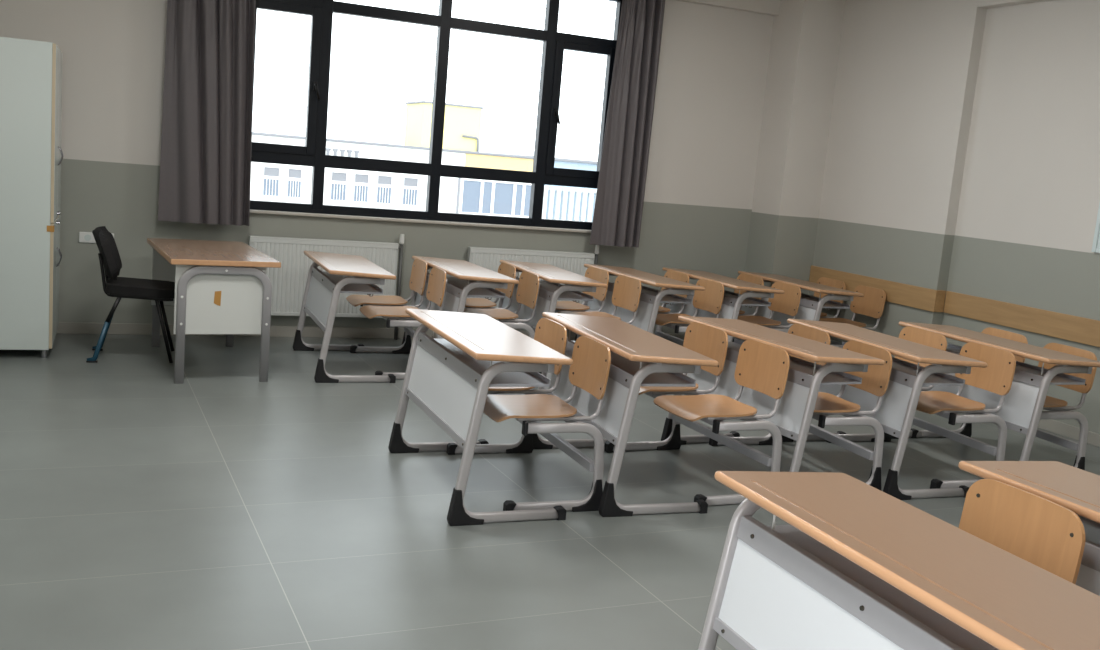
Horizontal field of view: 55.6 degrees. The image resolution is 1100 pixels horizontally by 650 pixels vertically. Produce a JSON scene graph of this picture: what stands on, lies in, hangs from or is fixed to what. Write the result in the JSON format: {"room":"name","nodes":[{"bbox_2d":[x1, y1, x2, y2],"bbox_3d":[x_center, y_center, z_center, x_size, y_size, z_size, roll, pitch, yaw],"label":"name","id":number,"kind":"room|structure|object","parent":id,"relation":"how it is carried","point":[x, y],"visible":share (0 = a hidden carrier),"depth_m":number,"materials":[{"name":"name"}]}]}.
{"room":"classroom","nodes":[
{"label":"classroom","id":0,"kind":"room"},
{"bbox_2d":[0,0,773,333],"bbox_3d":[-0.870,-1.523,8.754,7.500,3.300,0.200,1,9,-23],"label":"wall","id":1,"kind":"structure","parent":0,"point":[714,61],"depth_m":8.49,"materials":[{"name":"paint"}]},
{"bbox_2d":[79,232,113,242],"bbox_3d":[-3.374,-0.648,7.756,0.240,0.080,0.016,1,9,-23],"label":"wall socket","id":2,"kind":"object","parent":1,"relation":"attached to","point":[84,237],"visible":0.58,"depth_m":7.72,"materials":[{"name":"white plastic"}]},
{"bbox_2d":[249,234,403,339],"bbox_3d":[-1.807,-0.326,8.428,1.236,0.882,0.093,1,9,-23],"label":"radiator","id":3,"kind":"object","parent":1,"relation":"attached to","point":[288,282],"visible":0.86,"depth_m":8.31,"materials":[{"name":"metal"}]},
{"bbox_2d":[249,236,398,292],"bbox_3d":[-1.824,-0.378,8.399,1.180,0.620,0.070,1,9,-23],"label":"grille","id":4,"kind":"object","parent":3,"relation":"attached to","point":[292,275],"depth_m":8.29,"materials":[{"name":"metal"}]},
{"bbox_2d":[56,322,684,342],"bbox_3d":[-0.926,0.116,8.678,7.000,0.085,0.464,1,9,-23],"label":"baseboard","id":5,"kind":"structure","parent":1,"relation":"attached to","point":[64,327],"depth_m":8.38,"materials":[{"name":"tile"}]},
{"bbox_2d":[250,209,590,232],"bbox_3d":[-0.987,-0.868,8.756,3.350,0.024,0.155,1,9,-23],"label":"window sill","id":6,"kind":"structure","parent":1,"relation":"attached to","point":[251,210],"depth_m":8.62,"materials":[{"name":"stone"}]},
{"bbox_2d":[250,0,621,229],"bbox_3d":[-0.901,-1.886,8.603,3.250,2.045,0.145,1,9,-23],"label":"window","id":7,"kind":"structure","parent":1,"relation":"in","point":[313,154],"depth_m":8.62,"materials":[{"name":"metal"}]},
{"bbox_2d":[467,245,598,307],"bbox_3d":[-0.158,-0.292,9.124,1.216,0.882,0.093,1,9,-23],"label":"radiator","id":8,"kind":"object","parent":1,"relation":"attached to","point":[489,258],"visible":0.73,"depth_m":9.03,"materials":[{"name":"metal"}]},
{"bbox_2d":[467,247,594,263],"bbox_3d":[-0.175,-0.343,9.094,1.160,0.620,0.070,1,9,-23],"label":"grille","id":9,"kind":"object","parent":8,"relation":"attached to","point":[476,255],"depth_m":9.00,"materials":[{"name":"metal"}]},
{"bbox_2d":[0,334,1099,649],"bbox_3d":[0.845,1.008,4.561,7.500,0.120,10.000,1,9,-23],"label":"floor","id":10,"kind":"structure","parent":0,"point":[222,508],"depth_m":4.48,"materials":[{"name":"tile"}]},
{"bbox_2d":[0,37,62,357],"bbox_3d":[-3.657,-0.864,7.055,0.649,2.045,0.902,1,9,-23],"label":"tall cabinet","id":11,"kind":"object","parent":10,"relation":"on","point":[31,154],"visible":1,"depth_m":6.71,"materials":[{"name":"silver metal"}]},
{"bbox_2d":[86,226,174,362],"bbox_3d":[-2.843,-0.211,7.125,0.550,0.882,0.456,2,9,-19],"label":"office chair","id":12,"kind":"object","parent":10,"relation":"on","point":[160,291],"visible":0.91,"depth_m":6.95,"materials":[{"name":"black plastic"}]},
{"bbox_2d":[147,238,280,383],"bbox_3d":[-2.341,-0.126,7.141,0.670,0.788,1.270,0,10,-27],"label":"table","id":13,"kind":"object","parent":10,"relation":"on","point":[222,287],"visible":0.98,"depth_m":6.64,"materials":[{"name":"brown wood"}]},
{"bbox_2d":[293,251,395,382],"bbox_3d":[-1.472,-0.082,7.443,0.541,0.756,1.200,1,9,-22],"label":"school desk","id":14,"kind":"object","parent":10,"relation":"on","point":[345,273],"visible":0.98,"depth_m":7.11,"materials":[{"name":"brown wood"}]},
{"bbox_2d":[322,271,382,293],"bbox_3d":[-1.451,-0.316,7.407,0.310,0.032,1.060,1,9,-22],"label":"shelf","id":15,"kind":"object","parent":14,"relation":"attached to","point":[329,281],"depth_m":7.10,"materials":[{"name":"grey metal"}]},
{"bbox_2d":[346,259,447,378],"bbox_3d":[-1.141,-0.075,7.595,0.542,0.754,0.978,1,9,-22],"label":"bench","id":16,"kind":"object","parent":10,"relation":"on","point":[391,308],"visible":0.8,"depth_m":7.60,"materials":[{"name":"brown wood"}]},
{"bbox_2d":[402,256,518,344],"bbox_3d":[-0.682,-0.066,7.784,0.542,0.756,1.200,1,10,-23],"label":"school desk","id":17,"kind":"object","parent":10,"relation":"on","point":[467,279],"visible":0.55,"depth_m":7.45,"materials":[{"name":"grey paint"}]},
{"bbox_2d":[446,276,504,297],"bbox_3d":[-0.661,-0.300,7.748,0.310,0.032,1.060,1,10,-23],"label":"shelf","id":18,"kind":"object","parent":17,"relation":"attached to","point":[455,288],"depth_m":7.42,"materials":[{"name":"grey metal"}]},
{"bbox_2d":[388,308,572,525],"bbox_3d":[-0.358,0.393,4.992,0.541,0.756,1.200,1,9,-22],"label":"school desk","id":19,"kind":"object","parent":10,"relation":"on","point":[450,378],"visible":0.98,"depth_m":4.70,"materials":[{"name":"grey paint"}]},
{"bbox_2d":[434,338,550,386],"bbox_3d":[-0.337,0.159,4.956,0.310,0.032,1.060,1,9,-22],"label":"shelf","id":20,"kind":"object","parent":19,"relation":"attached to","point":[471,370],"depth_m":4.68,"materials":[{"name":"grey metal"}]},
{"bbox_2d":[464,263,539,338],"bbox_3d":[-0.496,-0.062,7.870,0.542,0.754,0.978,2,9,-21],"label":"bench","id":21,"kind":"object","parent":10,"relation":"on","point":[529,285],"visible":0.57,"depth_m":7.73,"materials":[{"name":"brown wood"}]},
{"bbox_2d":[446,318,611,511],"bbox_3d":[-0.149,0.395,5.099,0.542,0.754,0.978,1,9,-22],"label":"bench","id":22,"kind":"object","parent":10,"relation":"on","point":[589,370],"visible":0.73,"depth_m":4.85,"materials":[{"name":"brown wood"}]},
{"bbox_2d":[498,260,606,373],"bbox_3d":[-0.030,-0.051,8.048,0.541,0.756,1.200,2,9,-21],"label":"school desk","id":23,"kind":"object","parent":10,"relation":"on","point":[550,290],"visible":0.47,"depth_m":7.72,"materials":[{"name":"grey paint"}]},
{"bbox_2d":[539,280,593,300],"bbox_3d":[-0.009,-0.285,8.012,0.310,0.032,1.060,2,9,-21],"label":"shelf","id":24,"kind":"object","parent":23,"relation":"attached to","point":[547,292],"depth_m":7.66,"materials":[{"name":"grey metal"}]},
{"bbox_2d":[555,267,640,338],"bbox_3d":[0.244,-0.043,8.164,0.542,0.754,0.978,1,10,-25],"label":"bench","id":25,"kind":"object","parent":10,"relation":"on","point":[627,290],"visible":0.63,"depth_m":8.12,"materials":[{"name":"brown wood"}]},
{"bbox_2d":[532,312,717,516],"bbox_3d":[0.329,0.408,5.272,0.541,0.756,1.200,2,9,-20],"label":"school desk","id":26,"kind":"object","parent":10,"relation":"on","point":[640,357],"visible":0.8,"depth_m":4.86,"materials":[{"name":"grey paint"}]},
{"bbox_2d":[573,341,695,386],"bbox_3d":[0.349,0.174,5.236,0.310,0.032,1.060,2,9,-20],"label":"shelf","id":27,"kind":"object","parent":26,"relation":"attached to","point":[622,371],"depth_m":4.87,"materials":[{"name":"grey metal"}]},
{"bbox_2d":[574,264,704,340],"bbox_3d":[0.696,-0.038,8.371,0.541,0.756,1.200,1,10,-25],"label":"school desk","id":28,"kind":"object","parent":10,"relation":"on","point":[650,300],"visible":0.44,"depth_m":8.00,"materials":[{"name":"grey paint"}]},
{"bbox_2d":[610,282,691,303],"bbox_3d":[0.717,-0.272,8.335,0.310,0.032,1.060,1,10,-25],"label":"shelf","id":29,"kind":"object","parent":28,"relation":"attached to","point":[648,295],"depth_m":7.97,"materials":[{"name":"grey metal"}]},
{"bbox_2d":[655,270,723,345],"bbox_3d":[0.917,-0.030,8.453,0.542,0.754,0.978,1,10,-23],"label":"bench","id":30,"kind":"object","parent":10,"relation":"on","point":[711,299],"visible":0.53,"depth_m":8.32,"materials":[{"name":"brown wood"}]},
{"bbox_2d":[604,322,789,505],"bbox_3d":[0.723,0.419,5.429,0.542,0.754,0.978,1,10,-25],"label":"bench","id":31,"kind":"object","parent":10,"relation":"on","point":[761,367],"visible":0.77,"depth_m":5.28,"materials":[{"name":"brown wood"}]},
{"bbox_2d":[661,267,784,341],"bbox_3d":[1.371,-0.022,8.647,0.541,0.756,1.200,1,9,-23],"label":"school desk","id":32,"kind":"object","parent":10,"relation":"on","point":[732,302],"visible":0.37,"depth_m":8.26,"materials":[{"name":"grey paint"}]},
{"bbox_2d":[724,290,770,305],"bbox_3d":[1.392,-0.257,8.611,0.310,0.032,1.060,1,9,-23],"label":"shelf","id":33,"kind":"object","parent":32,"relation":"attached to","point":[730,298],"depth_m":8.20,"materials":[{"name":"grey metal"}]},
{"bbox_2d":[732,274,800,341],"bbox_3d":[1.584,-0.017,8.737,0.542,0.754,0.978,1,9,-23],"label":"bench","id":34,"kind":"object","parent":10,"relation":"on","point":[787,303],"visible":0.4,"depth_m":8.56,"materials":[{"name":"brown wood"}]},
{"bbox_2d":[661,316,883,471],"bbox_3d":[1.169,0.422,5.655,0.542,0.756,1.200,0,10,-27],"label":"school desk","id":35,"kind":"object","parent":10,"relation":"on","point":[793,416],"visible":0.57,"depth_m":5.30,"materials":[{"name":"grey paint"}]},
{"bbox_2d":[728,339,861,384],"bbox_3d":[1.189,0.188,5.619,0.310,0.032,1.060,0,10,-27],"label":"shelf","id":36,"kind":"object","parent":35,"relation":"attached to","point":[801,372],"depth_m":5.29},
{"bbox_2d":[733,271,863,341],"bbox_3d":[2.079,-0.007,8.945,0.541,0.756,1.200,1,9,-23],"label":"school desk","id":37,"kind":"object","parent":10,"relation":"on","point":[810,307],"visible":0.37,"depth_m":8.58,"materials":[{"name":"grey paint"}]},
{"bbox_2d":[801,293,849,308],"bbox_3d":[2.099,-0.242,8.910,0.310,0.032,1.060,1,9,-23],"label":"shelf","id":38,"kind":"object","parent":37,"relation":"attached to","point":[807,301],"depth_m":8.51,"materials":[{"name":"grey metal"}]},
{"bbox_2d":[709,324,891,489],"bbox_3d":[1.337,0.425,5.739,0.542,0.754,0.978,2,9,-21],"label":"bench","id":39,"kind":"object","parent":10,"relation":"on","point":[875,380],"visible":0.38,"depth_m":5.47,"materials":[{"name":"brown wood"}]},
{"bbox_2d":[814,277,885,344],"bbox_3d":[2.372,0.000,9.071,0.542,0.754,0.978,1,9,-23],"label":"bench","id":40,"kind":"object","parent":10,"relation":"on","point":[872,303],"visible":0.42,"depth_m":8.93,"materials":[{"name":"brown wood"}]},
{"bbox_2d":[782,319,986,499],"bbox_3d":[1.815,0.439,5.901,0.542,0.756,1.200,2,9,-21],"label":"school desk","id":41,"kind":"object","parent":10,"relation":"on","point":[896,412],"visible":0.68,"depth_m":5.46,"materials":[{"name":"grey paint"}]},
{"bbox_2d":[832,342,964,385],"bbox_3d":[1.835,0.205,5.865,0.310,0.032,1.060,2,9,-21],"label":"shelf","id":42,"kind":"object","parent":41,"relation":"attached to","point":[903,373],"depth_m":5.47,"materials":[{"name":"grey metal"}]},
{"bbox_2d":[698,471,1099,649],"bbox_3d":[0.847,0.883,2.486,0.541,0.756,1.200,1,9,-22],"label":"school desk","id":43,"kind":"object","parent":10,"relation":"on","point":[856,565],"visible":1,"depth_m":2.49,"materials":[{"name":"grey paint"}]},
{"bbox_2d":[767,525,998,649],"bbox_3d":[0.867,0.649,2.450,0.310,0.032,1.060,1,9,-22],"label":"shelf","id":44,"kind":"object","parent":43,"relation":"attached to","point":[897,616],"depth_m":2.45,"materials":[{"name":"grey metal"}]},
{"bbox_2d":[825,326,1015,488],"bbox_3d":[2.115,0.442,6.064,0.542,0.754,0.978,1,9,-22],"label":"bench","id":45,"kind":"object","parent":10,"relation":"on","point":[997,377],"visible":0.44,"depth_m":5.83,"materials":[{"name":"brown wood"}]},
{"bbox_2d":[892,321,1099,460],"bbox_3d":[2.611,0.455,6.242,0.542,0.756,1.200,1,9,-22],"label":"school desk","id":46,"kind":"object","parent":10,"relation":"on","point":[1021,410],"visible":0.49,"depth_m":5.81,"materials":[{"name":"grey paint"}]},
{"bbox_2d":[947,343,1085,384],"bbox_3d":[2.632,0.221,6.206,0.310,0.032,1.060,1,9,-22],"label":"shelf","id":47,"kind":"object","parent":46,"relation":"attached to","point":[1025,374],"depth_m":5.82,"materials":[{"name":"grey metal"}]},
{"bbox_2d":[910,327,1096,469],"bbox_3d":[2.722,0.448,6.363,0.542,0.754,0.978,2,9,-19],"label":"bench","id":48,"kind":"object","parent":10,"relation":"on","point":[1057,408],"visible":0.37,"depth_m":6.06,"materials":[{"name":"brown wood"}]},
{"bbox_2d":[959,479,1084,583],"bbox_3d":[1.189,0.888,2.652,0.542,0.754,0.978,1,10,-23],"label":"chair backrest","id":49,"kind":"object","parent":10,"relation":"on","point":[1044,533],"visible":0.21,"depth_m":2.94,"materials":[{"name":"brown wood"}]},
{"bbox_2d":[958,461,1099,595],"bbox_3d":[1.680,0.899,2.849,0.542,0.756,1.200,1,10,-25],"label":"school desk","id":50,"kind":"object","parent":10,"relation":"on","point":[1077,490],"visible":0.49,"depth_m":3.08,"materials":[{"name":"grey paint"}]},
{"bbox_2d":[1078,515,1099,544],"bbox_3d":[1.701,0.664,2.814,0.310,0.032,1.060,1,10,-25],"label":"shelf","id":51,"kind":"object","parent":50,"relation":"attached to","point":[1092,528],"depth_m":3.11,"materials":[{"name":"grey metal"}]},
{"bbox_2d":[745,0,844,294],"bbox_3d":[2.235,-1.405,9.721,0.445,3.300,0.460,1,9,-23],"label":"column","id":52,"kind":"structure","parent":0,"point":[806,34],"depth_m":9.50,"materials":[{"name":"paint"}]},
{"bbox_2d":[809,0,1099,433],"bbox_3d":[4.345,-0.589,5.609,0.300,3.300,9.800,1,9,-23],"label":"wall","id":53,"kind":"structure","parent":0,"point":[963,153],"depth_m":8.03,"materials":[{"name":"paint"}]},
{"bbox_2d":[809,265,1099,346],"bbox_3d":[4.214,0.322,5.588,0.122,0.174,9.148,1,9,-23],"label":"trim","id":54,"kind":"structure","parent":53,"relation":"attached to","point":[1082,330],"depth_m":7.92,"materials":[{"name":"brown wood"}]},
{"bbox_2d":[1038,419,1099,446],"bbox_3d":[4.160,1.015,5.691,0.114,0.085,9.136,1,9,-23],"label":"baseboard","id":55,"kind":"structure","parent":53,"relation":"attached to","point":[1067,430],"depth_m":7.21,"materials":[{"name":"tile"}]},
{"bbox_2d":[1091,202,1099,252],"bbox_3d":[3.998,-0.891,6.287,0.022,1.070,1.500,1,9,-23],"label":"notice board","id":56,"kind":"object","parent":53,"relation":"attached to","point":[1096,241],"visible":1,"depth_m":7.00,"materials":[{"name":"white"}]},
{"label":"outside","id":57,"kind":"structure","parent":0,"visible":0},
{"bbox_3d":[-6.015,2.723,52.745,110.000,0.300,80.500,1,9,-23],"label":"ground","id":58,"kind":"structure","parent":57,"visible":0},
{"bbox_2d":[250,76,533,217],"bbox_3d":[-14.111,-3.931,43.961,24.200,14.100,12.220,1,9,-23],"label":"school building","id":59,"kind":"structure","parent":58,"relation":"on","point":[462,123],"depth_m":40.67,"materials":[{"name":"white concrete"}]},
{"bbox_2d":[498,153,596,221],"bbox_3d":[0.587,-2.272,50.492,7.980,11.340,12.080,1,9,-23],"label":"building","id":60,"kind":"structure","parent":58,"relation":"on","point":[559,202],"depth_m":43.54,"materials":[{"name":"white"}]},
{"bbox_3d":[1.135,-2.360,4.041,7.500,0.120,10.000,1,9,-23],"label":"ceiling","id":61,"kind":"structure","parent":0,"visible":0},
{"bbox_2d":[677,0,780,15],"bbox_3d":[-0.925,-3.019,8.298,6.585,0.225,0.090,1,9,-23],"label":"beam","id":62,"kind":"structure","parent":61,"relation":"attached to","point":[766,7],"depth_m":9.42,"materials":[{"name":"beige paint"}]},
{"bbox_3d":[-0.806,-3.031,8.242,4.600,0.035,0.101,1,9,-23],"label":"rail","id":63,"kind":"object","parent":62,"relation":"attached to","visible":0},
{"bbox_2d":[158,0,255,225],"bbox_3d":[-2.515,-1.904,7.698,0.658,2.307,0.101,1,9,-23],"label":"curtain","id":64,"kind":"object","parent":63,"relation":"hanging from","point":[206,136],"visible":1,"depth_m":7.73,"materials":[{"name":"grey fabric"}]},
{"bbox_2d":[590,0,664,246],"bbox_3d":[0.691,-1.833,9.027,0.507,2.307,0.128,0,10,-31],"label":"curtain","id":65,"kind":"object","parent":63,"relation":"hanging from","point":[619,202],"visible":1,"depth_m":9.04,"materials":[{"name":"grey fabric"}]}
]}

